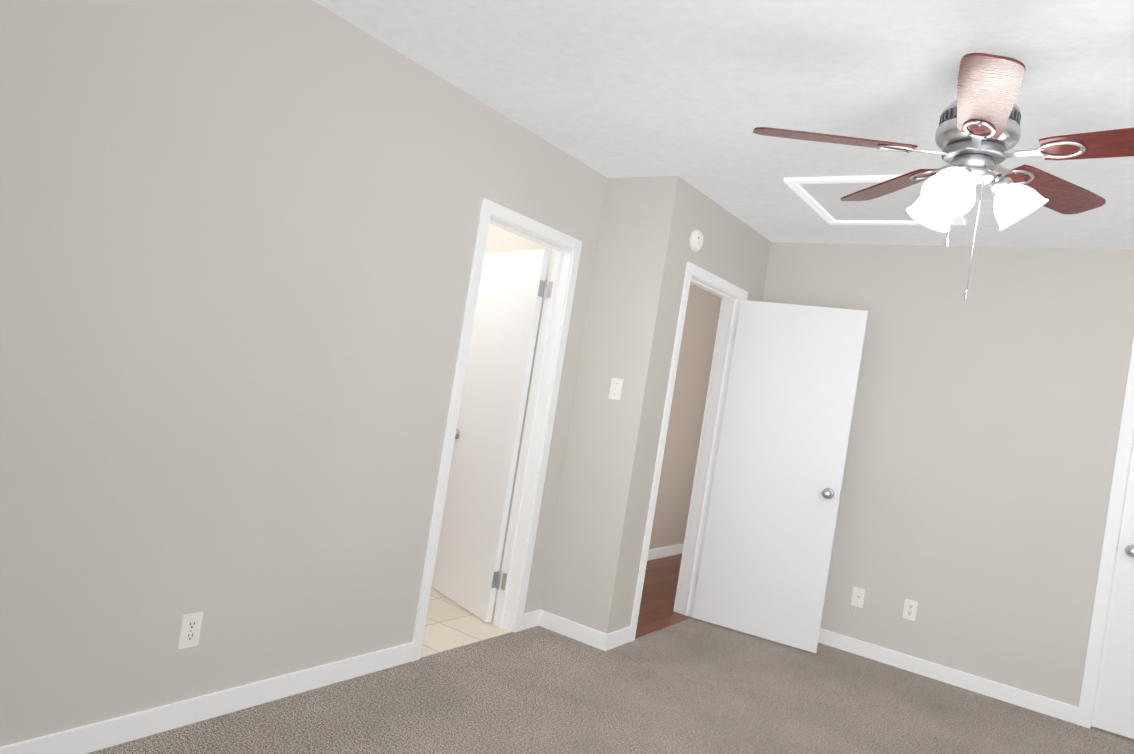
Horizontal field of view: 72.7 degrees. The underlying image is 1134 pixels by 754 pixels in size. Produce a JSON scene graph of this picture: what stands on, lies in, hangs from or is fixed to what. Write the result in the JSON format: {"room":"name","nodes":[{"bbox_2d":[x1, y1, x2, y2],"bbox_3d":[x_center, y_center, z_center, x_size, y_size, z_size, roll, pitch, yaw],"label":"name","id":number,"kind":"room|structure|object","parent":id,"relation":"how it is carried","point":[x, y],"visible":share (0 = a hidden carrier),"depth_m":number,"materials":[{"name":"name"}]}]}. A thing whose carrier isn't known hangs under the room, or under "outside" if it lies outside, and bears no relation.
{"room":"empty bedroom","nodes":[
{"label":"empty bedroom","id":0,"kind":"room"},
{"bbox_2d":[0,0,607,746],"bbox_3d":[-1.335,-0.108,2.356,0.120,2.500,4.880,8,-1,35],"label":"wall","id":1,"kind":"structure","parent":0,"point":[236,246],"depth_m":2.54,"materials":[{"name":"beige paint"}]},
{"bbox_2d":[177,612,203,649],"bbox_3d":[-1.253,0.844,2.563,0.007,0.114,0.070,8,-1,35],"label":"outlet","id":2,"kind":"object","parent":1,"relation":"attached to","point":[190,630],"visible":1,"depth_m":2.56,"materials":[{"name":"white plastic"}]},
{"bbox_2d":[0,642,412,753],"bbox_3d":[-1.724,1.047,1.929,0.013,0.088,3.668,8,-1,35],"label":"baseboard","id":3,"kind":"structure","parent":1,"relation":"attached to","point":[92,737],"depth_m":2.62,"materials":[{"name":"white wood"}]},
{"bbox_2d":[431,249,552,621],"bbox_3d":[-0.428,0.290,4.409,0.716,2.022,0.292,8,-1,35],"label":"bathroom door","id":4,"kind":"structure","parent":1,"relation":"in","point":[467,570],"depth_m":4.33,"materials":[{"name":"white wood"}]},
{"bbox_2d":[410,198,581,661],"bbox_3d":[-0.368,0.264,3.821,0.152,2.102,0.809,8,-1,35],"label":"door frame","id":5,"kind":"structure","parent":1,"relation":"attached to","point":[488,208],"depth_m":4.07,"materials":[{"name":"white wood"}]},
{"bbox_2d":[420,587,510,657],"bbox_3d":[-1.307,1.210,4.125,1.770,0.050,1.680,8,-1,35],"label":"floor","id":6,"kind":"structure","parent":0,"point":[450,624],"depth_m":4.01,"materials":[{"name":"beige tile"}]},
{"bbox_2d":[484,223,551,582],"bbox_3d":[-0.616,0.037,4.865,1.770,2.500,0.080,8,-1,35],"label":"wall","id":7,"kind":"structure","parent":0,"point":[499,240],"depth_m":4.68,"materials":[{"name":"paint"}]},
{"bbox_2d":[540,176,677,633],"bbox_3d":[0.257,0.166,4.202,0.435,2.500,0.167,8,-1,35],"label":"wall","id":8,"kind":"structure","parent":0,"point":[590,513],"depth_m":4.13,"materials":[{"name":"beige paint"}]},
{"bbox_2d":[532,609,615,650],"bbox_3d":[0.025,1.349,4.111,0.448,0.088,0.013,8,-1,35],"label":"baseboard","id":9,"kind":"structure","parent":8,"relation":"attached to","point":[600,640],"depth_m":4.10,"materials":[{"name":"white wood"}]},
{"bbox_2d":[609,378,622,399],"bbox_3d":[0.258,0.063,4.104,0.070,0.114,0.017,8,-1,35],"label":"light switch","id":10,"kind":"object","parent":8,"relation":"attached to","point":[615,388],"visible":1,"depth_m":4.11,"materials":[{"name":"white plastic"}]},
{"bbox_2d":[87,618,1133,753],"bbox_3d":[0.812,1.510,1.515,4.720,0.050,6.220,8,-1,35],"label":"floor carpet","id":11,"kind":"object","parent":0,"point":[692,686],"visible":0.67,"depth_m":3.41,"materials":[{"name":"grey carpet"}]},
{"bbox_2d":[635,554,691,638],"bbox_3d":[0.960,1.591,6.086,1.090,0.050,4.159,8,-1,35],"label":"floor","id":12,"kind":"structure","parent":0,"point":[656,612],"depth_m":5.26,"materials":[{"name":"brown wood"}]},
{"bbox_2d":[649,283,721,549],"bbox_3d":[0.752,0.271,6.361,0.120,2.500,3.960,8,-1,35],"label":"wall","id":13,"kind":"structure","parent":0,"point":[686,419],"depth_m":6.67,"materials":[{"name":"paint"}]},
{"bbox_2d":[647,544,683,560],"bbox_3d":[0.618,1.470,6.309,0.013,0.088,3.960,8,-1,35],"label":"baseboard","id":14,"kind":"structure","parent":13,"relation":"attached to","point":[662,552],"depth_m":6.61,"materials":[{"name":"white wood"}]},
{"bbox_2d":[607,176,770,633],"bbox_3d":[0.738,0.247,4.631,0.120,2.500,1.425,8,-1,35],"label":"wall","id":15,"kind":"structure","parent":0,"point":[734,250],"depth_m":4.16,"materials":[{"name":"beige paint"}]},
{"bbox_2d":[629,262,747,641],"bbox_3d":[0.699,0.442,4.604,0.134,2.102,0.889,8,-1,35],"label":"door frame","id":16,"kind":"structure","parent":15,"relation":"attached to","point":[707,457],"depth_m":4.90,"materials":[{"name":"white wood"}]},
{"bbox_2d":[689,229,702,251],"bbox_3d":[0.720,-0.753,4.255,0.036,0.124,0.124,8,-1,35],"label":"smoke detector","id":17,"kind":"object","parent":15,"relation":"attached to","point":[696,240],"visible":0.98,"depth_m":4.23,"materials":[{"name":"white plastic"}]},
{"bbox_2d":[692,300,867,652],"bbox_3d":[1.293,0.565,4.718,0.770,2.022,0.189,8,-1,35],"label":"hall door","id":18,"kind":"structure","parent":15,"relation":"in","point":[766,554],"depth_m":4.66,"materials":[{"name":"white wood"}]},
{"bbox_2d":[313,0,1133,249],"bbox_3d":[1.251,-1.016,3.232,6.670,0.120,9.140,8,-1,35],"label":"ceiling","id":19,"kind":"structure","parent":0,"point":[694,93],"depth_m":2.78,"materials":[{"name":"white paint"}]},
{"bbox_2d":[783,175,965,225],"bbox_3d":[1.578,-0.886,3.912,0.710,0.018,0.810,8,-1,35],"label":"attic hatch","id":20,"kind":"object","parent":19,"relation":"attached to","point":[821,196],"visible":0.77,"depth_m":3.95,"materials":[{"name":"white paint"}]},
{"bbox_2d":[753,53,1133,299],"bbox_3d":[1.256,-0.593,2.346,1.284,0.734,1.291,8,-1,35],"label":"ceiling fan","id":21,"kind":"object","parent":19,"relation":"hanging from","point":[978,134],"visible":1,"depth_m":2.31,"materials":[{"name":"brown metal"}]},
{"bbox_2d":[975,182,995,201],"bbox_3d":[1.914,-0.836,3.464,0.340,0.024,0.360,8,-1,35],"label":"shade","id":22,"kind":"object","parent":19,"relation":"in","point":[988,195],"visible":0.08,"depth_m":3.53,"materials":[{"name":"white glass"}]},
{"bbox_2d":[762,242,1133,707],"bbox_3d":[2.914,0.582,4.048,4.405,2.500,0.120,8,-1,35],"label":"wall","id":23,"kind":"structure","parent":0,"point":[979,470],"depth_m":4.38,"materials":[{"name":"beige paint"}]},
{"bbox_2d":[851,586,864,620],"bbox_3d":[1.751,1.380,4.657,0.070,0.207,0.024,8,-1,35],"label":"outlet","id":24,"kind":"object","parent":23,"relation":"attached to","point":[858,595],"visible":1,"depth_m":4.66,"materials":[{"name":"white plastic"}]},
{"bbox_2d":[902,599,917,620],"bbox_3d":[2.004,1.360,4.498,0.070,0.114,0.007,8,-1,35],"label":"outlet","id":25,"kind":"object","parent":23,"relation":"attached to","point":[910,610],"visible":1,"depth_m":4.50,"materials":[{"name":"white plastic"}]},
{"bbox_2d":[818,628,1077,723],"bbox_3d":[1.824,1.638,4.583,2.038,0.088,0.013,8,-1,35],"label":"baseboard","id":26,"kind":"structure","parent":23,"relation":"attached to","point":[1028,700],"depth_m":4.33,"materials":[{"name":"white wood"}]},
{"bbox_2d":[1076,337,1133,727],"bbox_3d":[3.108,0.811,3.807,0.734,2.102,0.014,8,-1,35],"label":"door frame","id":27,"kind":"structure","parent":23,"relation":"attached to","point":[1095,640],"depth_m":3.99,"materials":[{"name":"white wood"}]},
{"bbox_2d":[1091,440,1133,738],"bbox_3d":[3.124,0.842,3.827,0.617,2.022,0.173,8,-1,35],"label":"closet door","id":28,"kind":"structure","parent":23,"relation":"in","point":[1113,711],"depth_m":3.95,"materials":[{"name":"white wood"}]},
{"bbox_2d":[1091,726,1133,741],"bbox_3d":[3.200,1.919,4.156,1.230,0.050,0.880,8,-1,35],"label":"floor","id":29,"kind":"structure","parent":0,"point":[1113,734],"depth_m":3.94,"materials":[{"name":"beige carpet"}]}
]}

